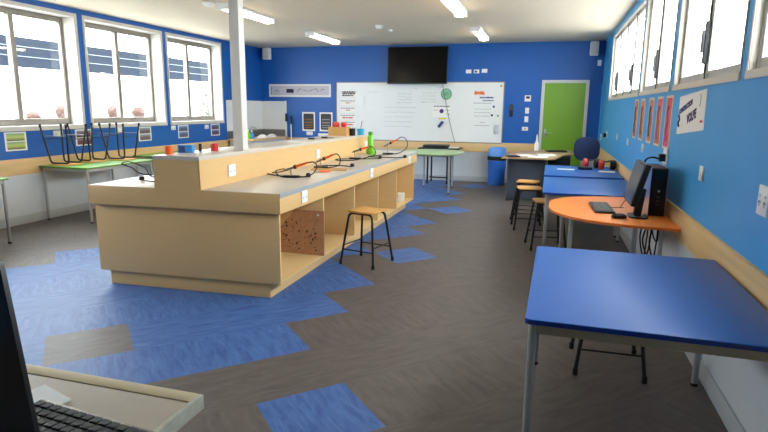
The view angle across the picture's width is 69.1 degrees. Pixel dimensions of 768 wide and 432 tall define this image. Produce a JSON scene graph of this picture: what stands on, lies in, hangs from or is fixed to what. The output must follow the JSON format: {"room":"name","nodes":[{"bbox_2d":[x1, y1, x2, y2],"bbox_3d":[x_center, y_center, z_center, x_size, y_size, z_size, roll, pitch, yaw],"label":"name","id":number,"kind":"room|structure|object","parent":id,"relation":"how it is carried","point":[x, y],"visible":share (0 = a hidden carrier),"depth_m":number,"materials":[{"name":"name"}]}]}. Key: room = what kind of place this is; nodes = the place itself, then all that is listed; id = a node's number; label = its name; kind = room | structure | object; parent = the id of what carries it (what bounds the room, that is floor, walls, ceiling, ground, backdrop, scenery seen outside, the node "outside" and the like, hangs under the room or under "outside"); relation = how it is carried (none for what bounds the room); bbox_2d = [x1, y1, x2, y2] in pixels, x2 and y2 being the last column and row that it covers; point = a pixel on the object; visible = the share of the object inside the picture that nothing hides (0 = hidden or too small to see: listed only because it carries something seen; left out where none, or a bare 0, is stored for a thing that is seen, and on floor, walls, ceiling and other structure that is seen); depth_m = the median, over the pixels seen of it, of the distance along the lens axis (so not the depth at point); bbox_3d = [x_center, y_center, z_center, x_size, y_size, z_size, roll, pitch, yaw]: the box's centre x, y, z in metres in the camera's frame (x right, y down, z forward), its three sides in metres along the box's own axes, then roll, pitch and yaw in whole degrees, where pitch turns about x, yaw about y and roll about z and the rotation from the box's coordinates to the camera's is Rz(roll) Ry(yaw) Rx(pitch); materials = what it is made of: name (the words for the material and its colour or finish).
{"room":"science classroom","nodes":[
{"label":"science classroom","id":0,"kind":"room"},
{"bbox_2d":[0,0,261,219],"bbox_3d":[-5.015,-1.096,5.924,0.280,2.800,14.730,4,11,16],"label":"wall","id":1,"kind":"structure","parent":0,"point":[25,194],"depth_m":7.99,"materials":[{"name":"blue paint"}]},
{"bbox_2d":[4,132,27,150],"bbox_3d":[-4.583,-0.929,6.951,0.004,0.230,0.300,4,11,16],"label":"print","id":2,"kind":"object","parent":1,"relation":"attached to","point":[14,141],"visible":1,"depth_m":6.94,"materials":[{"name":"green paper"}]},
{"bbox_2d":[6,133,24,140],"bbox_3d":[-4.581,-0.980,6.941,0.002,0.092,0.250,4,11,16],"label":"picture","id":3,"kind":"object","parent":2,"relation":"on","point":[9,136],"depth_m":6.94},
{"bbox_2d":[7,141,25,149],"bbox_3d":[-4.582,-0.878,6.961,0.002,0.092,0.250,4,11,16],"label":"picture","id":4,"kind":"object","parent":2,"relation":"attached to","point":[11,145],"depth_m":6.96},
{"bbox_2d":[0,0,85,131],"bbox_3d":[-4.619,-1.874,7.071,0.310,1.560,1.695,4,11,16],"label":"window","id":5,"kind":"structure","parent":1,"relation":"in","point":[66,22],"depth_m":7.62,"materials":[{"name":"paint"}]},
{"bbox_2d":[0,202,95,228],"bbox_3d":[-4.889,0.233,6.139,0.012,0.110,14.730,4,11,16],"label":"baseboard","id":6,"kind":"structure","parent":1,"relation":"attached to","point":[34,217],"depth_m":7.40,"materials":[{"name":"plastic"}]},
{"bbox_2d":[75,129,90,145],"bbox_3d":[-4.280,-1.121,7.964,0.004,0.230,0.300,4,11,16],"label":"print","id":7,"kind":"object","parent":1,"relation":"attached to","point":[79,142],"visible":0.5,"depth_m":7.92,"materials":[{"name":"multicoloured paper"}]},
{"bbox_2d":[77,138,90,144],"bbox_3d":[-4.279,-1.070,7.974,0.002,0.092,0.250,4,11,16],"label":"picture","id":8,"kind":"object","parent":7,"relation":"attached to","point":[79,141],"depth_m":7.94},
{"bbox_2d":[0,140,229,176],"bbox_3d":[-4.879,-0.425,6.011,0.018,0.201,14.730,4,11,16],"label":"trim","id":9,"kind":"structure","parent":1,"relation":"attached to","point":[14,167],"depth_m":7.60,"materials":[{"name":"brown wood"}]},
{"bbox_2d":[81,15,167,127],"bbox_3d":[-4.112,-2.196,8.763,0.310,1.560,1.695,4,11,16],"label":"window","id":10,"kind":"structure","parent":1,"relation":"in","point":[153,38],"depth_m":9.00,"materials":[{"name":"paint"}]},
{"bbox_2d":[139,126,151,140],"bbox_3d":[-3.921,-1.349,9.161,0.004,0.230,0.300,4,11,16],"label":"print","id":11,"kind":"object","parent":1,"relation":"attached to","point":[144,132],"visible":0.95,"depth_m":9.16,"materials":[{"name":"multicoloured paper"}]},
{"bbox_2d":[178,125,188,137],"bbox_3d":[-3.635,-1.531,10.118,0.004,0.230,0.300,4,11,16],"label":"print","id":12,"kind":"object","parent":1,"relation":"attached to","point":[183,132],"visible":1,"depth_m":10.11,"materials":[{"name":"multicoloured paper"}]},
{"bbox_2d":[165,32,224,124],"bbox_3d":[-3.609,-2.516,10.445,0.310,1.560,1.695,4,11,16],"label":"window","id":13,"kind":"structure","parent":1,"relation":"in","point":[214,56],"depth_m":10.79,"materials":[{"name":"paint"}]},
{"bbox_2d":[211,124,219,135],"bbox_3d":[-3.347,-1.714,11.079,0.004,0.230,0.300,4,11,16],"label":"print","id":14,"kind":"object","parent":1,"relation":"attached to","point":[215,129],"visible":1,"depth_m":11.07,"materials":[{"name":"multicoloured paper"}]},
{"bbox_2d":[226,100,286,138],"bbox_3d":[-2.716,-2.101,12.063,0.624,0.790,1.499,4,11,16],"label":"backsplash","id":15,"kind":"structure","parent":1,"relation":"attached to","point":[268,117],"depth_m":12.70,"materials":[{"name":"ceramic"}]},
{"bbox_2d":[37,0,637,47],"bbox_3d":[-1.426,-2.284,4.624,7.730,0.100,15.050,4,11,16],"label":"ceiling","id":16,"kind":"structure","parent":0,"point":[352,22],"depth_m":8.29,"materials":[{"name":"paint"}]},
{"bbox_2d":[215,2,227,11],"bbox_3d":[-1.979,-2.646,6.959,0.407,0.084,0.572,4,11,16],"label":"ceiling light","id":17,"kind":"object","parent":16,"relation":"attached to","point":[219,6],"depth_m":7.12,"materials":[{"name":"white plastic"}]},
{"bbox_2d":[243,8,274,23],"bbox_3d":[-1.764,-2.782,7.670,0.401,0.084,1.248,4,11,16],"label":"ceiling light","id":18,"kind":"object","parent":16,"relation":"attached to","point":[257,16],"depth_m":7.90,"materials":[{"name":"white plastic"}]},
{"bbox_2d":[224,10,272,23],"bbox_3d":[-1.894,-2.780,7.731,0.156,0.055,1.224,4,11,16],"label":"diffuser","id":19,"kind":"object","parent":18,"relation":"attached to","point":[250,14],"depth_m":7.89,"materials":[{"name":"plastic"}]},
{"bbox_2d":[305,31,339,43],"bbox_3d":[-1.118,-3.287,10.320,0.180,0.084,1.290,4,11,16],"label":"ceiling light","id":20,"kind":"object","parent":16,"relation":"attached to","point":[313,34],"visible":1,"depth_m":10.11,"materials":[{"name":"white plastic"}]},
{"bbox_2d":[441,0,467,17],"bbox_3d":[0.859,-2.612,6.938,0.180,0.084,1.290,4,11,16],"label":"ceiling light","id":21,"kind":"object","parent":16,"relation":"attached to","point":[455,6],"visible":1,"depth_m":6.97,"materials":[{"name":"white plastic"}]},
{"bbox_2d":[469,26,488,40],"bbox_3d":[1.635,-3.105,9.530,0.180,0.084,1.290,4,11,16],"label":"ceiling light","id":22,"kind":"object","parent":16,"relation":"attached to","point":[478,31],"visible":1,"depth_m":9.26,"materials":[{"name":"white plastic"}]},
{"bbox_2d":[473,29,487,40],"bbox_3d":[1.635,-3.091,9.533,0.156,0.055,1.224,4,11,16],"label":"diffuser","id":23,"kind":"object","parent":22,"relation":"attached to","point":[481,34],"depth_m":9.42,"materials":[{"name":"plastic"}]},
{"bbox_2d":[0,179,727,431],"bbox_3d":[-1.398,0.518,5.148,7.290,0.001,14.730,4,11,16],"label":"floor","id":24,"kind":"structure","parent":0,"point":[434,337],"depth_m":3.65,"materials":[{"name":"grey carpet"}]},
{"bbox_2d":[0,177,11,243],"bbox_3d":[-4.602,0.031,5.596,0.787,0.720,1.283,4,11,16],"label":"table","id":25,"kind":"object","parent":24,"relation":"on","point":[2,179],"visible":1,"depth_m":6.04,"materials":[{"name":"silver metal"}]},
{"bbox_2d":[39,158,152,222],"bbox_3d":[-3.939,-0.390,7.811,0.787,0.720,1.283,4,11,16],"label":"table","id":26,"kind":"object","parent":24,"relation":"on","point":[109,164],"visible":0.66,"depth_m":7.33,"materials":[{"name":"laminate"}]},
{"bbox_2d":[38,123,86,165],"bbox_3d":[-4.193,-0.940,7.336,0.399,0.530,0.398,2,11,9],"label":"stool","id":27,"kind":"object","parent":26,"relation":"on","point":[66,163],"visible":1,"depth_m":7.27,"materials":[{"name":"black metal"}]},
{"bbox_2d":[66,123,110,162],"bbox_3d":[-4.092,-1.024,7.778,0.399,0.530,0.398,6,12,24],"label":"stool","id":28,"kind":"object","parent":26,"relation":"on","point":[90,160],"visible":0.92,"depth_m":7.77,"materials":[{"name":"black metal"}]},
{"bbox_2d":[98,122,139,160],"bbox_3d":[-3.825,-1.086,8.111,0.399,0.530,0.398,3,11,10],"label":"stool","id":29,"kind":"object","parent":26,"relation":"on","point":[121,158],"visible":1,"depth_m":8.06,"materials":[{"name":"black metal"}]},
{"bbox_2d":[26,364,203,431],"bbox_3d":[-1.164,0.871,1.013,1.300,0.882,1.000,4,11,16],"label":"desk","id":30,"kind":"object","parent":24,"relation":"on","point":[153,408],"depth_m":1.20,"materials":[{"name":"laminate"}]},
{"bbox_2d":[0,262,39,431],"bbox_3d":[-0.761,0.296,0.752,0.190,0.357,0.520,4,12,19],"label":"monitor","id":31,"kind":"object","parent":30,"relation":"on","point":[17,408],"visible":1,"depth_m":0.95,"materials":[{"name":"black plastic"}]},
{"bbox_2d":[31,385,70,403],"bbox_3d":[-0.730,0.390,1.196,0.110,0.004,0.060,8,13,33],"label":"card","id":32,"kind":"object","parent":30,"relation":"on","point":[45,392],"visible":0.5,"depth_m":1.20,"materials":[{"name":"paper"}]},
{"bbox_2d":[34,399,154,431],"bbox_3d":[-0.528,0.419,1.018,0.470,0.019,0.150,5,12,22],"label":"keyboard","id":33,"kind":"object","parent":30,"relation":"on","point":[51,416],"visible":0.73,"depth_m":1.08,"materials":[{"name":"black plastic"}]},
{"bbox_2d":[132,150,195,176],"bbox_3d":[-3.454,-0.699,9.432,0.787,0.720,1.283,4,11,16],"label":"table","id":34,"kind":"object","parent":24,"relation":"on","point":[142,156],"visible":0.06,"depth_m":8.92,"materials":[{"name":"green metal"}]},
{"bbox_2d":[88,134,416,297],"bbox_3d":[-0.963,-0.326,6.602,1.708,1.115,4.648,4,11,16],"label":"bench","id":35,"kind":"object","parent":24,"relation":"on","point":[208,220],"visible":0.91,"depth_m":4.60,"materials":[{"name":"laminate"}]},
{"bbox_2d":[121,161,153,181],"bbox_3d":[-2.127,-0.415,5.088,0.796,0.129,0.572,4,11,16],"label":"iron","id":36,"kind":"object","parent":35,"relation":"on","point":[141,178],"visible":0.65,"depth_m":5.19,"materials":[{"name":"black plastic"}]},
{"bbox_2d":[178,144,194,152],"bbox_3d":[-1.664,-0.567,4.697,0.120,0.065,0.072,0,11,-1],"label":"box","id":37,"kind":"object","parent":35,"relation":"on","point":[182,148],"visible":1,"depth_m":4.67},
{"bbox_2d":[228,0,248,149],"bbox_3d":[-1.282,-1.425,4.887,0.106,1.683,0.106,4,11,16],"label":"support post","id":38,"kind":"object","parent":35,"relation":"on","point":[235,7],"visible":1,"depth_m":4.89,"materials":[{"name":"paint"}]},
{"bbox_2d":[89,150,416,193],"bbox_3d":[-0.967,-0.607,6.550,1.690,0.028,4.642,4,11,16],"label":"countertop","id":39,"kind":"structure","parent":35,"relation":"on","point":[266,184],"depth_m":4.97,"materials":[{"name":"grey laminate"}]},
{"bbox_2d":[281,209,324,255],"bbox_3d":[-0.797,0.147,5.229,0.512,0.420,0.026,4,11,16],"label":"board","id":40,"kind":"object","parent":35,"relation":"on","point":[303,231],"visible":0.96,"depth_m":5.21,"materials":[{"name":"brown wood"}]},
{"bbox_2d":[328,127,349,135],"bbox_3d":[-0.625,-1.190,7.834,0.260,0.120,0.200,3,11,13],"label":"cardboard box","id":41,"kind":"object","parent":35,"relation":"on","point":[332,131],"visible":0.91,"depth_m":7.74,"materials":[{"name":"cardboard"}]},
{"label":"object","id":42,"kind":"object","parent":35,"relation":"on","visible":0},
{"bbox_2d":[267,161,316,177],"bbox_3d":[-0.924,-0.451,5.285,0.568,0.149,0.241,8,13,32],"label":"iron","id":43,"kind":"object","parent":42,"relation":"on","point":[295,166],"visible":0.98,"depth_m":5.21,"materials":[{"name":"orange plastic"}]},
{"bbox_3d":[-0.685,-0.575,6.059,0.150,0.101,0.060,0,11,-1],"label":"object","id":44,"kind":"object","parent":35,"relation":"on","visible":0},
{"bbox_2d":[315,153,353,167],"bbox_3d":[-0.560,-0.615,6.114,0.375,0.158,0.317,-10,15,-43],"label":"iron","id":45,"kind":"object","parent":44,"relation":"on","point":[328,156],"visible":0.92,"depth_m":6.02,"materials":[{"name":"orange plastic"}]},
{"label":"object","id":46,"kind":"object","parent":35,"relation":"on","visible":0},
{"bbox_2d":[335,146,381,160],"bbox_3d":[-0.343,-0.797,7.049,0.613,0.169,0.274,-8,14,-37],"label":"iron","id":47,"kind":"object","parent":46,"relation":"on","point":[359,149],"visible":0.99,"depth_m":7.12,"materials":[{"name":"orange plastic"}]},
{"label":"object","id":48,"kind":"object","parent":35,"relation":"on","visible":0},
{"bbox_2d":[368,137,407,157],"bbox_3d":[0.120,-0.945,7.631,0.537,0.245,0.706,4,11,16],"label":"iron","id":49,"kind":"object","parent":48,"relation":"on","point":[390,142],"visible":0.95,"depth_m":7.80,"materials":[{"name":"orange plastic"}]},
{"bbox_2d":[228,127,287,146],"bbox_3d":[-2.697,-1.398,12.154,0.600,1.075,1.550,4,11,16],"label":"bench","id":50,"kind":"object","parent":24,"relation":"on","point":[255,140],"visible":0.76,"depth_m":11.77,"materials":[{"name":"brown wood"}]},
{"bbox_2d":[228,136,287,140],"bbox_3d":[-2.694,-1.682,12.099,0.600,0.035,1.550,4,11,16],"label":"countertop","id":51,"kind":"structure","parent":50,"relation":"on","point":[278,137],"depth_m":11.76,"materials":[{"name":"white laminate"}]},
{"bbox_2d":[339,206,393,269],"bbox_3d":[-0.167,0.197,5.478,0.399,0.530,0.398,7,13,30],"label":"stool","id":52,"kind":"object","parent":24,"relation":"on","point":[363,210],"visible":1,"depth_m":5.42,"materials":[{"name":"brown wood"}]},
{"bbox_2d":[404,149,463,193],"bbox_3d":[0.905,-0.842,10.413,1.122,0.720,1.323,4,11,16],"label":"table","id":53,"kind":"object","parent":24,"relation":"on","point":[420,152],"visible":0.81,"depth_m":10.21,"materials":[{"name":"laminate"}]},
{"bbox_2d":[418,146,462,183],"bbox_3d":[1.152,-1.042,11.447,0.840,0.724,0.520,4,11,16],"label":"table","id":54,"kind":"object","parent":24,"relation":"on","point":[422,147],"visible":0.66,"depth_m":11.30,"materials":[{"name":"metal"}]},
{"bbox_2d":[423,144,449,147],"bbox_3d":[1.070,-1.431,11.397,0.500,0.055,0.360,4,11,16],"label":"case","id":55,"kind":"object","parent":54,"relation":"on","point":[424,145],"visible":0.94,"depth_m":11.25,"materials":[{"name":"plastic"}]},
{"bbox_2d":[418,146,462,149],"bbox_3d":[1.156,-1.385,11.380,0.840,0.025,0.520,4,11,16],"label":"shelf","id":56,"kind":"object","parent":54,"relation":"attached to","point":[422,147],"depth_m":11.14,"materials":[{"name":"white"}]},
{"bbox_2d":[488,147,506,185],"bbox_3d":[2.270,-1.011,11.245,0.378,0.765,0.378,4,11,16],"label":"waste bin","id":57,"kind":"object","parent":24,"relation":"on","point":[496,165],"visible":0.92,"depth_m":11.11,"materials":[{"name":"blue plastic"}]},
{"bbox_2d":[510,179,541,221],"bbox_3d":[2.000,-0.227,7.793,0.399,0.530,0.398,5,12,22],"label":"stool","id":58,"kind":"object","parent":24,"relation":"on","point":[520,181],"visible":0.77,"depth_m":7.69,"materials":[{"name":"black metal"}]},
{"bbox_2d":[510,185,543,229],"bbox_3d":[1.855,-0.108,7.170,0.399,0.530,0.398,2,11,8],"label":"stool","id":59,"kind":"object","parent":24,"relation":"on","point":[521,187],"visible":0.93,"depth_m":7.05,"materials":[{"name":"black metal"}]},
{"bbox_2d":[501,149,573,199],"bbox_3d":[2.746,-0.739,9.913,1.160,0.745,2.100,4,11,16],"label":"desk","id":60,"kind":"object","parent":24,"relation":"on","point":[522,167],"visible":0.53,"depth_m":9.28,"materials":[{"name":"beige laminate"}]},
{"bbox_2d":[524,198,566,250],"bbox_3d":[1.793,0.085,6.164,0.399,0.530,0.398,2,11,5],"label":"stool","id":61,"kind":"object","parent":24,"relation":"on","point":[541,201],"visible":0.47,"depth_m":6.08,"materials":[{"name":"black metal"}]},
{"bbox_2d":[544,165,623,236],"bbox_3d":[2.574,-0.237,7.375,0.912,0.720,1.323,4,11,16],"label":"table","id":62,"kind":"object","parent":24,"relation":"on","point":[550,170],"visible":0.49,"depth_m":7.00,"materials":[{"name":"laminate"}]},
{"bbox_2d":[582,158,598,167],"bbox_3d":[2.840,-0.730,7.687,0.218,0.130,0.244,2,11,5],"label":"ear muffs","id":63,"kind":"object","parent":62,"relation":"on","point":[585,162],"visible":0.89,"depth_m":7.59,"materials":[{"name":"red plastic"}]},
{"bbox_2d":[598,160,616,169],"bbox_3d":[2.994,-0.693,7.500,0.218,0.130,0.244,3,11,10],"label":"ear muffs","id":64,"kind":"object","parent":62,"relation":"on","point":[613,164],"visible":1,"depth_m":7.41,"materials":[{"name":"red plastic"}]},
{"bbox_2d":[574,137,599,160],"bbox_3d":[3.093,-0.700,8.793,0.554,1.098,0.625,2,11,8],"label":"office chair","id":65,"kind":"object","parent":24,"relation":"on","point":[588,148],"visible":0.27,"depth_m":8.45,"materials":[{"name":"blue fabric"}]},
{"bbox_2d":[542,177,637,253],"bbox_3d":[2.149,0.032,5.957,0.912,0.720,1.333,4,11,16],"label":"table","id":66,"kind":"object","parent":24,"relation":"on","point":[553,187],"visible":0.66,"depth_m":5.67,"materials":[{"name":"laminate"}]},
{"bbox_2d":[569,338,647,383],"bbox_3d":[1.334,0.633,3.307,0.399,0.530,0.398,4,11,15],"label":"stool","id":67,"kind":"object","parent":24,"relation":"on","point":[571,344],"visible":0.12,"depth_m":3.19,"materials":[{"name":"black metal"}]},
{"bbox_2d":[548,196,680,255],"bbox_3d":[1.789,0.287,4.621,0.867,0.720,1.397,4,11,16],"label":"table","id":68,"kind":"object","parent":24,"relation":"on","point":[578,208],"visible":0.61,"depth_m":4.26,"materials":[{"name":"laminate"}]},
{"bbox_2d":[589,201,614,213],"bbox_3d":[1.757,-0.072,4.511,0.150,0.022,0.450,3,11,14],"label":"keyboard","id":69,"kind":"object","parent":68,"relation":"on","point":[598,207],"visible":1,"depth_m":4.43,"materials":[{"name":"black plastic"}]},
{"bbox_2d":[623,159,651,218],"bbox_3d":[1.889,-0.197,4.140,0.152,0.411,0.450,4,11,16],"label":"monitor","id":70,"kind":"object","parent":68,"relation":"on","point":[634,194],"visible":1,"depth_m":4.08,"materials":[{"name":"black plastic"}]},
{"bbox_2d":[642,163,668,215],"bbox_3d":[2.106,-0.212,4.361,0.116,0.362,0.415,4,11,16],"label":"computer tower","id":71,"kind":"object","parent":68,"relation":"on","point":[656,184],"visible":0.92,"depth_m":4.18,"materials":[{"name":"black plastic"}]},
{"bbox_2d":[522,246,767,431],"bbox_3d":[1.151,0.666,2.627,0.922,0.720,1.217,4,11,17],"label":"table","id":72,"kind":"object","parent":24,"relation":"on","point":[692,305],"visible":1,"depth_m":2.28,"materials":[{"name":"laminate"}]},
{"bbox_2d":[260,40,605,177],"bbox_3d":[0.659,-2.195,11.916,7.730,2.800,0.160,4,11,16],"label":"wall","id":73,"kind":"structure","parent":0,"point":[523,66],"depth_m":11.38,"materials":[{"name":"blue paint"}]},
{"bbox_2d":[262,47,270,59],"bbox_3d":[-2.591,-3.609,12.418,0.150,0.250,0.211,4,11,16],"label":"wall speaker","id":74,"kind":"object","parent":73,"relation":"attached to","point":[266,51],"visible":1,"depth_m":12.33,"materials":[{"name":"white plastic"}]},
{"bbox_2d":[269,84,330,96],"bbox_3d":[-1.889,-2.802,12.470,1.500,0.280,0.012,4,11,16],"label":"banner","id":75,"kind":"object","parent":73,"relation":"attached to","point":[275,90],"visible":1,"depth_m":12.47,"materials":[{"name":"white paper"}]},
{"bbox_2d":[302,112,314,130],"bbox_3d":[-1.694,-2.122,12.543,0.310,0.420,0.004,4,11,16],"label":"poster","id":76,"kind":"object","parent":73,"relation":"attached to","point":[308,118],"visible":1,"depth_m":12.54,"materials":[{"name":"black paper"}]},
{"bbox_2d":[319,112,332,130],"bbox_3d":[-1.291,-2.095,12.427,0.310,0.420,0.004,4,11,16],"label":"poster","id":77,"kind":"object","parent":73,"relation":"attached to","point":[326,118],"visible":0.85,"depth_m":12.42,"materials":[{"name":"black paper"}]},
{"bbox_2d":[321,114,330,129],"bbox_3d":[-1.291,-2.095,12.427,0.250,0.350,0.002,4,11,16],"label":"print","id":78,"kind":"object","parent":77,"relation":"attached to","point":[325,118],"depth_m":12.43},
{"bbox_2d":[286,137,534,152],"bbox_3d":[0.684,-1.513,11.944,7.254,0.201,0.018,4,11,16],"label":"trim","id":79,"kind":"structure","parent":73,"relation":"attached to","point":[401,145],"depth_m":11.65,"materials":[{"name":"brown wood"}]},
{"bbox_2d":[387,46,448,83],"bbox_3d":[0.694,-3.114,11.535,1.270,0.751,0.144,4,11,16],"label":"television","id":80,"kind":"object","parent":73,"relation":"attached to","point":[411,64],"visible":1,"depth_m":11.48,"materials":[{"name":"black plastic"}]},
{"bbox_2d":[336,82,504,143],"bbox_3d":[0.686,-2.200,11.809,3.620,1.243,0.023,4,11,16],"label":"whiteboard","id":81,"kind":"object","parent":73,"relation":"attached to","point":[391,112],"depth_m":11.82,"materials":[{"name":"ceramic"}]},
{"bbox_2d":[341,91,356,96],"bbox_3d":[-0.762,-2.661,12.143,0.360,0.130,0.003,4,11,16],"label":"header","id":82,"kind":"object","parent":81,"relation":"attached to","point":[343,93],"visible":1,"depth_m":12.14,"materials":[{"name":"white paper"}]},
{"bbox_2d":[432,105,450,116],"bbox_3d":[1.201,-2.188,11.646,0.380,0.240,0.003,4,11,16],"label":"printed notice","id":83,"kind":"object","parent":81,"relation":"attached to","point":[438,110],"visible":1,"depth_m":11.64,"materials":[{"name":"white paper"}]},
{"bbox_2d":[471,87,495,127],"bbox_3d":[2.027,-2.211,11.393,0.460,0.820,0.016,4,11,16],"label":"notice","id":84,"kind":"object","parent":81,"relation":"attached to","point":[483,98],"visible":1,"depth_m":11.39,"materials":[{"name":"paper"}]},
{"bbox_2d":[414,174,506,182],"bbox_3d":[0.678,-0.855,12.074,7.266,0.110,0.012,4,11,16],"label":"baseboard","id":85,"kind":"structure","parent":73,"relation":"attached to","point":[416,176],"depth_m":11.80,"materials":[{"name":"plastic"}]},
{"bbox_2d":[538,80,589,165],"bbox_3d":[3.523,-1.627,11.046,0.885,2.075,0.068,4,11,16],"label":"door","id":86,"kind":"structure","parent":73,"relation":"in","point":[564,103],"depth_m":11.00,"materials":[{"name":"paint"}]},
{"bbox_2d":[590,41,598,55],"bbox_3d":[3.971,-3.156,10.540,0.150,0.250,0.211,4,11,16],"label":"wall speaker","id":87,"kind":"object","parent":73,"relation":"attached to","point":[594,45],"visible":1,"depth_m":10.44,"materials":[{"name":"white plastic"}]},
{"bbox_2d":[597,0,767,431],"bbox_3d":[2.190,-0.621,3.858,0.160,2.800,14.730,4,11,16],"label":"wall","id":88,"kind":"structure","parent":0,"point":[732,146],"depth_m":3.06,"materials":[{"name":"blue paint"}]},
{"bbox_2d":[598,83,603,140],"bbox_3d":[4.094,-1.907,10.550,0.028,1.174,0.060,4,11,16],"label":"trim","id":89,"kind":"structure","parent":88,"relation":"attached to","point":[602,83],"depth_m":10.51,"materials":[{"name":"blue paint"}]},
{"bbox_2d":[608,0,646,100],"bbox_3d":[3.372,-2.138,7.667,0.180,1.042,3.360,4,11,16],"label":"window","id":90,"kind":"structure","parent":88,"relation":"in","point":[630,74],"depth_m":7.62,"materials":[{"name":"clear glass"}]},
{"bbox_2d":[632,99,638,137],"bbox_3d":[2.833,-1.095,6.297,0.021,0.430,0.260,4,11,16],"label":"poster","id":91,"kind":"object","parent":88,"relation":"attached to","point":[636,100],"visible":1,"depth_m":6.27,"materials":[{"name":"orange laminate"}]},
{"bbox_2d":[633,101,637,136],"bbox_3d":[2.834,-1.095,6.296,0.001,0.390,0.210,4,11,16],"label":"print","id":92,"kind":"object","parent":91,"relation":"attached to","point":[636,102],"depth_m":6.27},
{"bbox_2d":[638,98,645,140],"bbox_3d":[2.700,-1.011,5.854,0.021,0.430,0.260,4,11,16],"label":"poster","id":93,"kind":"object","parent":88,"relation":"attached to","point":[643,102],"visible":1,"depth_m":5.83,"materials":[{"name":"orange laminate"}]},
{"bbox_2d":[639,100,644,138],"bbox_3d":[2.702,-1.011,5.853,0.001,0.390,0.210,4,11,16],"label":"print","id":94,"kind":"object","parent":93,"relation":"attached to","point":[643,101],"depth_m":5.83},
{"bbox_2d":[646,97,654,143],"bbox_3d":[2.553,-0.918,5.364,0.021,0.430,0.260,4,11,16],"label":"poster","id":95,"kind":"object","parent":88,"relation":"attached to","point":[651,104],"visible":1,"depth_m":5.34,"materials":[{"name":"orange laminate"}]},
{"bbox_2d":[653,96,663,146],"bbox_3d":[2.429,-0.839,4.949,0.021,0.430,0.260,4,11,16],"label":"poster","id":96,"kind":"object","parent":88,"relation":"attached to","point":[660,99],"visible":1,"depth_m":4.92,"materials":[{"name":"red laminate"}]},
{"bbox_2d":[639,0,678,95],"bbox_3d":[2.635,-1.670,5.207,0.180,1.042,1.620,4,11,16],"label":"window","id":97,"kind":"structure","parent":88,"relation":"in","point":[659,11],"depth_m":5.84,"materials":[{"name":"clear glass"}]},
{"bbox_2d":[658,148,668,164],"bbox_3d":[2.261,-0.486,4.536,0.060,0.130,0.150,4,11,16],"label":"power outlet","id":98,"kind":"object","parent":88,"relation":"attached to","point":[663,158],"visible":1,"depth_m":4.48,"materials":[{"name":"white plastic"}]},
{"bbox_2d":[662,95,673,147],"bbox_3d":[2.311,-0.764,4.553,0.021,0.430,0.260,4,11,16],"label":"poster","id":99,"kind":"object","parent":88,"relation":"attached to","point":[669,105],"visible":1,"depth_m":4.53,"materials":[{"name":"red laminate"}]},
{"bbox_2d":[598,148,767,310],"bbox_3d":[2.097,0.036,4.010,0.018,0.201,14.730,4,11,16],"label":"trim","id":100,"kind":"structure","parent":88,"relation":"attached to","point":[702,243],"depth_m":3.09,"materials":[{"name":"brown wood"}]},
{"bbox_2d":[620,227,745,431],"bbox_3d":[2.093,0.694,4.137,0.012,0.110,14.730,4,11,16],"label":"baseboard","id":101,"kind":"structure","parent":88,"relation":"attached to","point":[725,411],"depth_m":2.88,"materials":[{"name":"plastic"}]},
{"bbox_2d":[676,88,707,133],"bbox_3d":[2.099,-0.702,3.824,0.018,0.310,0.765,4,11,16],"label":"sign","id":102,"kind":"object","parent":88,"relation":"attached to","point":[691,116],"visible":1,"depth_m":3.78,"materials":[{"name":"white paper"}]},
{"bbox_2d":[672,0,749,90],"bbox_3d":[2.131,-1.350,3.522,0.180,1.042,1.655,4,11,16],"label":"window","id":103,"kind":"structure","parent":88,"relation":"in","point":[693,40],"depth_m":3.95,"materials":[{"name":"clear glass"}]},
{"bbox_2d":[744,0,767,79],"bbox_3d":[1.633,-1.033,1.856,0.180,1.042,1.690,4,11,16],"label":"window","id":104,"kind":"structure","parent":88,"relation":"in","point":[757,62],"depth_m":2.69,"materials":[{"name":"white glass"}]},
{"bbox_2d":[756,184,767,217],"bbox_3d":[1.652,-0.066,2.432,0.017,0.130,0.120,4,11,16],"label":"power outlet","id":105,"kind":"object","parent":88,"relation":"attached to","point":[762,202],"visible":1,"depth_m":2.43,"materials":[{"name":"white plastic"}]},
{"label":"outside","id":106,"kind":"structure","parent":0,"visible":0},
{"bbox_3d":[-1.288,-0.863,13.484,70.000,0.150,65.000,4,11,16],"label":"ground","id":107,"kind":"structure","parent":106,"visible":0},
{"bbox_2d":[25,111,41,118],"bbox_3d":[-6.510,-1.190,10.470,0.250,1.531,0.258,4,11,16],"label":"shrub","id":108,"kind":"object","parent":107,"relation":"on","point":[32,115],"visible":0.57,"depth_m":10.28,"materials":[{"name":"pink plant"}]},
{"bbox_2d":[55,105,64,117],"bbox_3d":[-6.306,-1.379,11.140,0.342,1.651,0.339,4,11,16],"label":"shrub","id":109,"kind":"object","parent":107,"relation":"on","point":[60,113],"visible":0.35,"depth_m":10.90,"materials":[{"name":"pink plant"}]},
{"bbox_2d":[0,34,209,118],"bbox_3d":[-7.748,-3.796,19.635,4.250,3.140,38.000,4,11,16],"label":"building","id":110,"kind":"structure","parent":107,"relation":"on","point":[41,92],"depth_m":15.17,"materials":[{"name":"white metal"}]},
{"bbox_2d":[107,105,116,116],"bbox_3d":[-5.920,-1.618,12.403,0.330,1.650,0.333,4,11,16],"label":"shrub","id":111,"kind":"object","parent":107,"relation":"on","point":[111,111],"visible":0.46,"depth_m":12.16,"materials":[{"name":"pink plant"}]},
{"bbox_2d":[131,107,144,116],"bbox_3d":[-5.711,-1.739,13.108,0.308,1.624,0.308,4,11,16],"label":"shrub","id":112,"kind":"object","parent":107,"relation":"on","point":[137,111],"visible":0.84,"depth_m":12.89,"materials":[{"name":"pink plant"}]},
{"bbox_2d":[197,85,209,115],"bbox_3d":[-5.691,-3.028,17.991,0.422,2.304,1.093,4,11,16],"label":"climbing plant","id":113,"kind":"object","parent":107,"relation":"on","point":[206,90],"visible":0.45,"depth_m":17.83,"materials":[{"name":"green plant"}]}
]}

